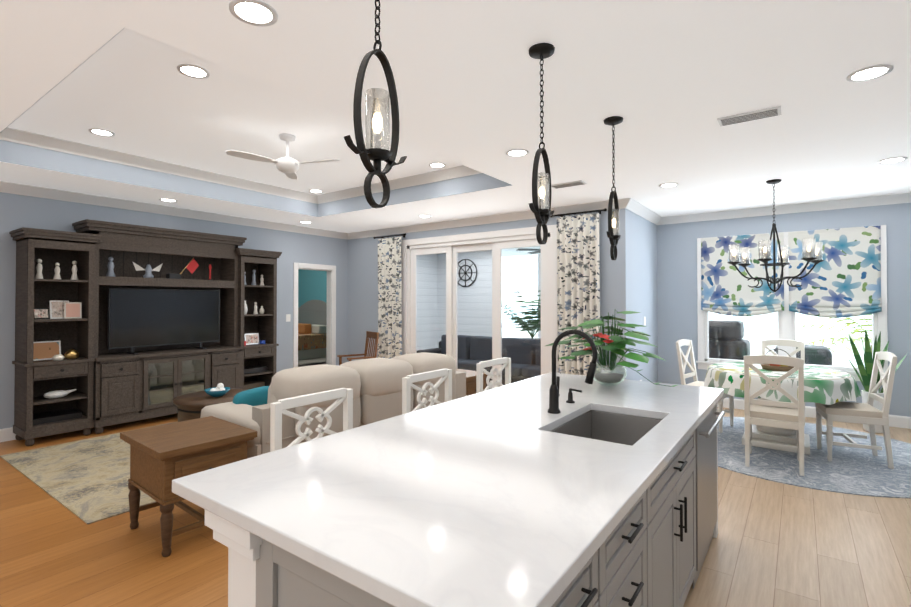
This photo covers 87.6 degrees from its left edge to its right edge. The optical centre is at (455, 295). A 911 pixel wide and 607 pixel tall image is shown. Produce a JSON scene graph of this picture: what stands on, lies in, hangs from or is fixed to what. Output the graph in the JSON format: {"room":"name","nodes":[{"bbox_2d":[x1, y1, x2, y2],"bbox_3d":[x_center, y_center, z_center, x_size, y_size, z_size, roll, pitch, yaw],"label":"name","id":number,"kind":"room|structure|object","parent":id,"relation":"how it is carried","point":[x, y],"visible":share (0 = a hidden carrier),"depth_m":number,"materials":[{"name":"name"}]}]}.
{"room":"open-plan kitchen","nodes":[
{"label":"open-plan kitchen","id":0,"kind":"room"},
{"bbox_2d":[0,192,347,428],"bbox_3d":[-4.718,-0.094,5.144,0.120,3.250,9.340,0,-1,36],"label":"wall","id":1,"kind":"structure","parent":0,"point":[18,211],"depth_m":6.24,"materials":[{"name":"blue paint"}]},
{"bbox_2d":[0,427,15,441],"bbox_3d":[-4.996,1.458,4.625,0.016,0.135,7.905,0,-1,36],"label":"baseboard","id":2,"kind":"structure","parent":1,"relation":"attached to","point":[7,434],"depth_m":5.00,"materials":[{"name":"white wood"}]},
{"bbox_2d":[0,181,347,238],"bbox_3d":[-4.632,-1.137,5.094,0.092,0.105,9.100,0,-1,36],"label":"crown molding","id":3,"kind":"structure","parent":1,"relation":"attached to","point":[5,187],"depth_m":6.08,"materials":[{"name":"white wood"}]},
{"bbox_2d":[286,314,290,321],"bbox_3d":[-2.735,0.363,7.765,0.007,0.120,0.080,0,-1,36],"label":"light switch","id":4,"kind":"object","parent":1,"relation":"attached to","point":[288,316],"depth_m":7.76,"materials":[{"name":"white plastic"}]},
{"bbox_2d":[293,262,335,367],"bbox_3d":[-2.465,0.511,8.228,0.140,2.115,0.880,0,-1,36],"label":"door frame","id":5,"kind":"structure","parent":1,"relation":"attached to","point":[330,343],"depth_m":8.48,"materials":[{"name":"white wood"}]},
{"bbox_2d":[298,269,326,307],"bbox_3d":[-4.358,0.187,10.623,5.730,2.820,5.000,0,-1,36],"label":"wall","id":6,"kind":"structure","parent":0,"point":[312,284],"depth_m":13.37,"materials":[{"name":"teal paint"}]},
{"bbox_2d":[0,357,910,606],"bbox_3d":[-2.789,1.592,5.195,14.420,0.120,11.720,0,-1,36],"label":"floor","id":7,"kind":"structure","parent":0,"point":[774,544],"depth_m":2.79,"materials":[{"name":"brown wood"}]},
{"bbox_2d":[0,421,177,523],"bbox_3d":[-2.411,1.527,5.138,2.340,0.008,3.270,0,-1,36],"label":"living room rug","id":8,"kind":"object","parent":7,"relation":"on","point":[85,481],"visible":0.29,"depth_m":4.03,"materials":[{"name":"beige carpet"}]},
{"bbox_2d":[173,389,248,421],"bbox_3d":[-2.503,1.283,4.980,0.800,0.472,0.800,0,-1,36],"label":"table","id":9,"kind":"object","parent":8,"relation":"on","point":[191,406],"visible":0.25,"depth_m":4.71,"materials":[{"name":"brown wood"}]},
{"bbox_2d":[204,383,230,396],"bbox_3d":[-2.474,0.978,4.938,0.250,0.134,0.250,0,-1,36],"label":"bowl","id":10,"kind":"object","parent":9,"relation":"on","point":[220,390],"visible":0.98,"depth_m":4.89,"materials":[{"name":"teal ceramic"}]},
{"bbox_2d":[9,219,281,445],"bbox_3d":[-3.641,0.357,6.038,0.545,2.369,2.930,0,-1,36],"label":"entertainment center","id":11,"kind":"object","parent":7,"relation":"on","point":[117,323],"visible":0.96,"depth_m":5.64,"materials":[{"name":"brown wood"}]},
{"bbox_2d":[120,416,257,556],"bbox_3d":[-1.736,1.197,3.091,0.660,0.620,0.580,-1,-1,39],"label":"end table","id":12,"kind":"object","parent":7,"relation":"on","point":[162,457],"visible":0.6,"depth_m":2.92,"materials":[{"name":"brown wood"}]},
{"bbox_2d":[270,388,352,451],"bbox_3d":[-0.550,0.993,2.259,0.420,1.008,0.470,0,-1,36],"label":"stool","id":13,"kind":"object","parent":7,"relation":"on","point":[280,406],"visible":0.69,"depth_m":2.34,"materials":[{"name":"white wood"}]},
{"bbox_2d":[298,300,326,359],"bbox_3d":[-4.476,0.858,12.352,1.700,1.520,2.100,0,-1,36],"label":"bed","id":14,"kind":"object","parent":7,"relation":"on","point":[312,319],"visible":0.42,"depth_m":12.45,"materials":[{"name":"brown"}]},
{"bbox_2d":[200,352,466,457],"bbox_3d":[-0.967,1.051,4.546,1.100,0.926,2.430,-1,-1,40],"label":"sofa","id":15,"kind":"object","parent":7,"relation":"on","point":[375,384],"visible":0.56,"depth_m":3.92,"materials":[{"name":"beige fabric"}]},
{"bbox_2d":[232,386,278,424],"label":"pillow","id":16,"kind":"object","parent":15,"relation":"on","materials":[{"name":"teal fabric"}]},
{"bbox_2d":[337,331,378,364],"bbox_3d":[-1.583,1.077,7.715,0.751,0.966,0.475,0,-1,-34],"label":"rocking chair","id":17,"kind":"object","parent":7,"relation":"on","point":[372,335],"visible":0.38,"depth_m":7.78,"materials":[{"name":"brown wood"}]},
{"bbox_2d":[240,527,607,606],"bbox_3d":[-0.099,1.048,1.272,0.823,0.874,0.492,0,-1,36],"label":"base cabinet","id":18,"kind":"object","parent":7,"relation":"on","point":[270,575],"depth_m":1.22,"materials":[{"name":"grey wood"}]},
{"bbox_2d":[172,372,723,606],"bbox_3d":[0.412,0.602,2.249,1.194,0.040,2.771,0,-1,36],"label":"countertop","id":19,"kind":"structure","parent":18,"relation":"on","point":[502,496],"depth_m":1.39,"materials":[{"name":"stone"}]},
{"bbox_2d":[548,330,596,413],"bbox_3d":[0.580,0.374,2.336,0.252,0.416,0.103,0,-1,36],"label":"faucet","id":20,"kind":"object","parent":19,"relation":"on","point":[554,394],"visible":1,"depth_m":2.35,"materials":[{"name":"black metal"}]},
{"bbox_2d":[566,388,581,402],"bbox_3d":[0.648,0.546,2.595,0.090,0.078,0.048,0,-1,36],"label":"soap dispenser","id":21,"kind":"object","parent":19,"relation":"on","point":[570,397],"visible":1,"depth_m":2.60,"materials":[{"name":"black metal"}]},
{"bbox_2d":[546,309,676,386],"bbox_3d":[1.009,0.340,3.111,0.765,0.503,0.748,0,-1,36],"label":"potted plant","id":22,"kind":"object","parent":19,"relation":"on","point":[615,345],"visible":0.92,"depth_m":3.07,"materials":[{"name":"green plant"}]},
{"bbox_2d":[402,368,451,413],"bbox_3d":[-0.022,1.002,2.988,0.420,1.008,0.470,0,-1,36],"label":"stool","id":23,"kind":"object","parent":7,"relation":"on","point":[409,380],"visible":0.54,"depth_m":3.07,"materials":[{"name":"white wood"}]},
{"bbox_2d":[456,369,487,395],"bbox_3d":[0.026,1.239,5.778,0.600,0.600,0.550,-1,-1,40],"label":"end table","id":24,"kind":"object","parent":7,"relation":"on","point":[470,382],"visible":0.04,"depth_m":5.58,"materials":[{"name":"brown wood"}]},
{"bbox_2d":[476,357,510,392],"bbox_3d":[0.465,1.010,3.660,0.420,1.008,0.470,0,-1,36],"label":"stool","id":25,"kind":"object","parent":7,"relation":"on","point":[482,365],"visible":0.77,"depth_m":3.74,"materials":[{"name":"white wood"}]},
{"bbox_2d":[550,410,699,606],"bbox_3d":[0.603,1.060,2.241,0.823,0.874,0.941,0,-1,36],"label":"base cabinet","id":26,"kind":"object","parent":7,"relation":"on","point":[680,478],"depth_m":2.21,"materials":[{"name":"grey wood"}]},
{"bbox_2d":[608,474,659,606],"bbox_3d":[0.204,1.053,1.691,0.823,0.874,0.542,0,-1,36],"label":"base cabinet","id":27,"kind":"object","parent":7,"relation":"on","point":[652,551],"depth_m":1.53,"materials":[{"name":"grey wood"}]},
{"bbox_2d":[700,404,719,570],"bbox_3d":[1.087,1.068,2.910,0.825,0.874,0.834,0,-1,36],"label":"dishwasher","id":28,"kind":"object","parent":7,"relation":"on","point":[708,427],"depth_m":2.67,"materials":[{"name":"grey metal"}]},
{"bbox_2d":[717,417,910,497],"bbox_3d":[3.443,1.523,4.781,2.480,0.008,2.480,0,-1,36],"label":"area rug","id":29,"kind":"object","parent":7,"relation":"on","point":[856,471],"visible":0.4,"depth_m":4.26,"materials":[{"name":"grey carpet"}]},
{"bbox_2d":[676,339,733,432],"bbox_3d":[2.928,1.027,5.588,0.441,1.000,0.520,1,-1,-44],"label":"dining chair","id":30,"kind":"object","parent":29,"relation":"on","point":[681,355],"visible":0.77,"depth_m":5.60,"materials":[{"name":"beige wood"}]},
{"bbox_2d":[743,355,803,475],"bbox_3d":[2.856,1.011,4.265,0.441,1.000,0.520,0,-1,34],"label":"dining chair","id":31,"kind":"object","parent":29,"relation":"on","point":[779,414],"visible":1,"depth_m":4.12,"materials":[{"name":"beige wood"}]},
{"bbox_2d":[758,339,804,425],"bbox_3d":[3.814,1.026,5.552,0.441,1.000,0.520,-1,-1,38],"label":"dining chair","id":32,"kind":"object","parent":29,"relation":"on","point":[800,345],"visible":0.25,"depth_m":5.71,"materials":[{"name":"beige wood"}]},
{"bbox_2d":[704,349,861,454],"bbox_3d":[3.313,1.030,4.901,1.366,0.977,1.350,0,-1,36],"label":"dining table","id":33,"kind":"object","parent":29,"relation":"on","point":[827,386],"visible":0.75,"depth_m":4.59,"materials":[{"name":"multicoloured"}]},
{"bbox_2d":[815,352,896,468],"bbox_3d":[3.718,1.013,4.423,0.520,1.000,0.441,0,-1,26],"label":"dining chair","id":34,"kind":"object","parent":29,"relation":"on","point":[869,414],"visible":1,"depth_m":4.32,"materials":[{"name":"beige wood"}]},
{"bbox_2d":[848,329,907,432],"bbox_3d":[4.738,0.955,5.336,0.515,1.158,0.402,0,-1,36],"label":"snake plant","id":35,"kind":"object","parent":7,"relation":"on","point":[866,372],"visible":0.56,"depth_m":5.35,"materials":[{"name":"green plant"}]},
{"bbox_2d":[0,0,910,232],"bbox_3d":[-0.738,-1.421,3.264,8.790,0.420,10.940,0,-1,36],"label":"ceiling","id":36,"kind":"structure","parent":0,"point":[670,82],"depth_m":3.11,"materials":[{"name":"white paint"}]},
{"bbox_2d":[89,128,114,136],"bbox_3d":[-3.234,-1.494,4.345,0.194,0.007,0.194,0,-1,-9],"label":"recessed light","id":37,"kind":"object","parent":36,"relation":"in","point":[101,132],"depth_m":4.34,"materials":[{"name":"white"}]},
{"bbox_2d":[0,127,320,203],"bbox_3d":[-3.071,-1.431,5.547,0.092,0.105,3.640,0,-1,36],"label":"crown molding","id":38,"kind":"structure","parent":36,"relation":"attached to","point":[9,134],"depth_m":5.10,"materials":[{"name":"white wood"}]},
{"bbox_2d":[159,198,176,201],"bbox_3d":[-3.531,-1.176,5.840,0.194,0.007,0.194,0,-1,9],"label":"recessed light","id":39,"kind":"object","parent":36,"relation":"in","point":[162,199],"depth_m":5.84,"materials":[{"name":"white"}]},
{"bbox_2d":[177,64,209,78],"bbox_3d":[-1.761,-1.508,3.191,0.194,0.007,0.194,0,-1,27],"label":"recessed light","id":40,"kind":"object","parent":36,"relation":"in","point":[190,70],"depth_m":3.19,"materials":[{"name":"white plastic"}]},
{"bbox_2d":[229,0,277,26],"bbox_3d":[-0.870,-1.221,2.048,0.194,0.007,0.194,0,-1,-9],"label":"recessed light","id":41,"kind":"object","parent":36,"relation":"in","point":[257,13],"depth_m":2.04,"materials":[{"name":"white plastic"}]},
{"bbox_2d":[225,133,339,179],"bbox_3d":[-1.590,-1.328,4.356,0.948,0.340,0.914,0,-1,36],"label":"ceiling fan","id":42,"kind":"object","parent":36,"relation":"hanging from","point":[287,165],"visible":1,"depth_m":4.36,"materials":[{"name":"white plastic"}]},
{"bbox_2d":[309,189,322,192],"bbox_3d":[-1.956,-1.466,6.654,0.194,0.007,0.194,0,-1,27],"label":"recessed light","id":43,"kind":"object","parent":36,"relation":"in","point":[311,190],"depth_m":6.66,"materials":[{"name":"white"}]},
{"bbox_2d":[344,0,406,207],"bbox_3d":[-0.236,-0.748,1.435,0.130,0.966,0.244,0,-1,36],"label":"pendant light","id":44,"kind":"object","parent":36,"relation":"hanging from","point":[376,154],"visible":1,"depth_m":1.41,"materials":[{"name":"black metal"}]},
{"bbox_2d":[316,165,480,202],"bbox_3d":[-0.739,-1.425,6.049,3.060,0.105,0.092,0,-1,36],"label":"crown molding","id":45,"kind":"structure","parent":36,"relation":"attached to","point":[458,171],"depth_m":5.95,"materials":[{"name":"white wood"}]},
{"bbox_2d":[418,215,430,217],"bbox_3d":[-0.449,-1.163,6.941,0.194,0.007,0.194,0,-1,27],"label":"recessed light","id":46,"kind":"object","parent":36,"relation":"in","point":[423,216],"depth_m":6.96,"materials":[{"name":"white"}]},
{"bbox_2d":[429,162,445,167],"bbox_3d":[-0.207,-1.481,5.387,0.194,0.007,0.194,0,-1,27],"label":"recessed light","id":47,"kind":"object","parent":36,"relation":"in","point":[436,164],"depth_m":5.39,"materials":[{"name":"white"}]},
{"bbox_2d":[506,149,528,156],"bbox_3d":[0.518,-1.198,3.981,0.194,0.007,0.194,0,-1,27],"label":"recessed light","id":48,"kind":"object","parent":36,"relation":"in","point":[513,152],"depth_m":3.97,"materials":[{"name":"white"}]},
{"bbox_2d":[529,43,554,244],"bbox_3d":[0.427,-0.737,2.350,0.130,0.966,0.244,0,-1,36],"label":"pendant light","id":49,"kind":"object","parent":36,"relation":"hanging from","point":[541,51],"visible":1,"depth_m":2.33,"materials":[{"name":"black metal"}]},
{"bbox_2d":[551,180,586,188],"bbox_3d":[1.199,-1.181,5.056,0.360,0.015,0.160,0,-1,36],"label":"ceiling vent","id":50,"kind":"object","parent":36,"relation":"in","point":[574,183],"depth_m":5.03,"materials":[{"name":"white metal"}]},
{"bbox_2d":[604,116,622,259],"bbox_3d":[1.084,-0.726,3.257,0.130,0.966,0.244,0,-1,36],"label":"pendant light","id":51,"kind":"object","parent":36,"relation":"hanging from","point":[613,235],"visible":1,"depth_m":3.23,"materials":[{"name":"black metal"}]},
{"bbox_2d":[659,183,678,187],"bbox_3d":[2.282,-1.185,5.086,0.194,0.007,0.194,0,-1,27],"label":"recessed light","id":52,"kind":"object","parent":36,"relation":"in","point":[665,185],"depth_m":5.09,"materials":[{"name":"white"}]},
{"bbox_2d":[717,106,781,126],"bbox_3d":[1.975,-1.204,3.197,0.360,0.015,0.160,0,-1,36],"label":"ceiling vent","id":53,"kind":"object","parent":36,"relation":"in","point":[751,116],"depth_m":3.18,"materials":[{"name":"white metal"}]},
{"bbox_2d":[727,179,823,291],"bbox_3d":[3.291,-0.613,4.904,0.823,1.154,0.854,0,-1,36],"label":"chandelier","id":54,"kind":"object","parent":36,"relation":"hanging from","point":[814,254],"visible":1,"depth_m":4.86,"materials":[{"name":"black metal"}]},
{"bbox_2d":[846,64,893,81],"bbox_3d":[2.262,-1.215,2.595,0.194,0.007,0.194,0,-1,27],"label":"recessed light","id":55,"kind":"object","parent":36,"relation":"in","point":[872,72],"depth_m":2.59,"materials":[{"name":"white plastic"}]},
{"bbox_2d":[878,157,907,163],"bbox_3d":[3.857,-1.196,4.192,0.194,0.007,0.194,0,-1,9],"label":"recessed light","id":56,"kind":"object","parent":36,"relation":"in","point":[894,159],"depth_m":4.19,"materials":[{"name":"white plastic"}]},
{"bbox_2d":[347,208,628,379],"bbox_3d":[0.080,-0.067,7.360,5.050,3.250,0.120,0,-1,36],"label":"wall","id":57,"kind":"structure","parent":0,"point":[362,310],"depth_m":7.39,"materials":[{"name":"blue paint"}]},
{"bbox_2d":[374,233,405,238],"bbox_3d":[-1.091,-1.009,8.081,0.750,0.060,0.136,0,-1,36],"label":"curtain rod","id":58,"kind":"object","parent":57,"relation":"attached to","point":[403,235],"visible":0.96,"depth_m":8.00,"materials":[{"name":"black metal"}]},
{"bbox_2d":[378,237,401,358],"bbox_3d":[-1.115,0.283,8.024,0.575,2.525,0.099,0,-1,36],"label":"curtain","id":59,"kind":"object","parent":58,"relation":"hanging from","point":[389,300],"visible":0.79,"depth_m":8.00,"materials":[{"name":"white fabric"}]},
{"bbox_2d":[402,224,557,387],"bbox_3d":[0.268,0.306,7.206,2.790,2.500,0.142,0,-1,36],"label":"sliding glass door","id":60,"kind":"structure","parent":57,"relation":"attached to","point":[472,242],"depth_m":7.06,"materials":[{"name":"white glass"}]},
{"bbox_2d":[348,198,635,238],"bbox_3d":[0.104,-1.111,7.225,5.022,0.105,0.092,0,-1,36],"label":"crown molding","id":61,"kind":"structure","parent":57,"relation":"attached to","point":[628,203],"depth_m":6.95,"materials":[{"name":"white wood"}]},
{"bbox_2d":[551,208,606,216],"bbox_3d":[1.594,-1.062,6.137,0.760,0.060,0.136,0,-1,36],"label":"curtain rod","id":62,"kind":"object","parent":57,"relation":"attached to","point":[598,211],"visible":0.88,"depth_m":6.05,"materials":[{"name":"black metal"}]},
{"bbox_2d":[557,213,600,375],"bbox_3d":[1.570,0.245,6.079,0.585,2.555,0.099,0,-1,36],"label":"curtain","id":63,"kind":"object","parent":62,"relation":"hanging from","point":[578,275],"visible":0.62,"depth_m":6.07,"materials":[{"name":"white fabric"}]},
{"bbox_2d":[628,210,657,381],"bbox_3d":[2.581,-0.076,6.610,0.120,3.250,1.600,0,-1,36],"label":"wall","id":64,"kind":"structure","parent":0,"point":[642,253],"depth_m":6.49,"materials":[{"name":"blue paint"}]},
{"bbox_2d":[631,201,663,224],"bbox_3d":[2.570,-1.121,6.427,0.092,0.105,1.470,0,-1,36],"label":"crown molding","id":65,"kind":"structure","parent":64,"relation":"attached to","point":[641,210],"depth_m":6.54,"materials":[{"name":"white wood"}]},
{"bbox_2d":[657,203,910,416],"bbox_3d":[4.530,-0.082,6.112,3.620,3.250,0.120,0,-1,36],"label":"wall","id":66,"kind":"structure","parent":0,"point":[677,317],"depth_m":6.35,"materials":[{"name":"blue paint"}]},
{"bbox_2d":[664,192,910,224],"bbox_3d":[4.370,-1.125,6.109,3.380,0.105,0.092,0,-1,36],"label":"crown molding","id":67,"kind":"structure","parent":66,"relation":"attached to","point":[900,198],"depth_m":6.10,"materials":[{"name":"white wood"}]},
{"bbox_2d":[696,225,887,380],"bbox_3d":[4.308,0.104,6.239,2.060,1.870,0.170,0,-1,36],"label":"window","id":68,"kind":"structure","parent":66,"relation":"in","point":[787,329],"depth_m":6.16,"materials":[{"name":"white wood"}]},
{"bbox_2d":[701,232,783,315],"bbox_3d":[3.883,-0.272,6.462,0.967,1.103,0.076,0,-1,36],"label":"window shade","id":69,"kind":"object","parent":68,"relation":"attached to","point":[726,289],"visible":0.85,"depth_m":6.48,"materials":[{"name":"fabric"}]},
{"bbox_2d":[788,226,881,317],"bbox_3d":[4.676,-0.279,5.887,0.897,1.103,0.076,0,-1,36],"label":"window shade","id":70,"kind":"object","parent":68,"relation":"attached to","point":[842,279],"visible":0.92,"depth_m":5.85,"materials":[{"name":"fabric"}]},
{"bbox_2d":[717,398,910,428],"bbox_3d":[4.429,1.475,6.083,3.470,0.135,0.016,0,-1,36],"label":"baseboard","id":71,"kind":"structure","parent":66,"relation":"attached to","point":[894,420],"depth_m":5.99,"materials":[{"name":"white wood"}]},
{"label":"outside","id":72,"kind":"structure","parent":0,"visible":0},
{"bbox_2d":[298,325,871,366],"bbox_3d":[8.628,1.722,16.026,23.000,0.120,23.980,0,-1,36],"label":"ground","id":73,"kind":"structure","parent":72,"point":[841,355],"depth_m":17.93,"materials":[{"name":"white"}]},
{"bbox_2d":[417,254,436,350],"bbox_3d":[-1.242,0.139,9.964,0.150,2.900,2.550,0,-1,36],"label":"wall","id":74,"kind":"structure","parent":73,"relation":"on","point":[430,297],"depth_m":10.66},
{"bbox_2d":[458,259,476,286],"bbox_3d":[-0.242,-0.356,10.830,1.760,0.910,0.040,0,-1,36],"label":"wall decoration","id":75,"kind":"object","parent":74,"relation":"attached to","point":[465,271],"depth_m":10.47,"materials":[{"name":"black metal"}]},
{"bbox_2d":[437,250,491,347],"bbox_3d":[-0.999,0.157,11.492,4.750,2.900,0.150,0,-1,36],"label":"wall","id":76,"kind":"structure","parent":73,"relation":"on","point":[484,322],"depth_m":10.43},
{"bbox_2d":[417,335,540,389],"bbox_3d":[0.712,1.135,7.919,2.900,0.860,0.850,0,-1,36],"label":"sofa","id":77,"kind":"object","parent":73,"relation":"on","point":[477,345],"depth_m":7.80,"materials":[{"name":"black fabric"}]},
{"bbox_2d":[502,246,540,337],"bbox_3d":[0.139,0.217,10.216,8.090,2.750,4.580,0,-1,36],"label":"frame","id":78,"kind":"structure","parent":73,"relation":"on","point":[507,252],"depth_m":11.53,"materials":[{"name":"white"}]},
{"bbox_2d":[516,248,540,253],"bbox_3d":[1.699,-0.892,8.251,1.204,0.320,1.198,0,-1,36],"label":"fan","id":79,"kind":"object","parent":78,"relation":"hanging from","point":[534,252],"depth_m":8.21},
{"bbox_2d":[502,290,540,339],"bbox_3d":[1.373,0.730,8.786,1.354,1.689,1.552,0,-1,36],"label":"palm","id":80,"kind":"object","parent":73,"relation":"on","point":[524,326],"depth_m":8.73,"materials":[{"name":"green plant"}]},
{"bbox_2d":[709,320,749,359],"bbox_3d":[4.225,0.982,7.691,0.900,1.160,0.600,0,-1,36],"label":"covered chair","id":81,"kind":"object","parent":73,"relation":"on","point":[739,333],"depth_m":7.37,"materials":[{"name":"black"}]},
{"bbox_2d":[774,345,831,364],"bbox_3d":[5.220,1.155,7.153,0.700,0.800,0.700,0,-1,36],"label":"covered chair","id":82,"kind":"object","parent":73,"relation":"on","point":[821,352],"depth_m":6.80,"materials":[{"name":"black"}]},
{"bbox_2d":[796,314,871,354],"bbox_3d":[6.928,0.649,8.057,2.227,1.835,2.444,0,-1,36],"label":"palm","id":83,"kind":"object","parent":73,"relation":"on","point":[855,330],"depth_m":8.06,"materials":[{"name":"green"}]},
{"bbox_2d":[502,255,871,333],"bbox_3d":[14.490,-5.241,24.200,55.000,14.000,0.001,0,-1,36],"label":"sky","id":84,"kind":"structure","parent":72,"point":[534,273],"depth_m":30.94,"materials":[{"name":"white"}]}
]}

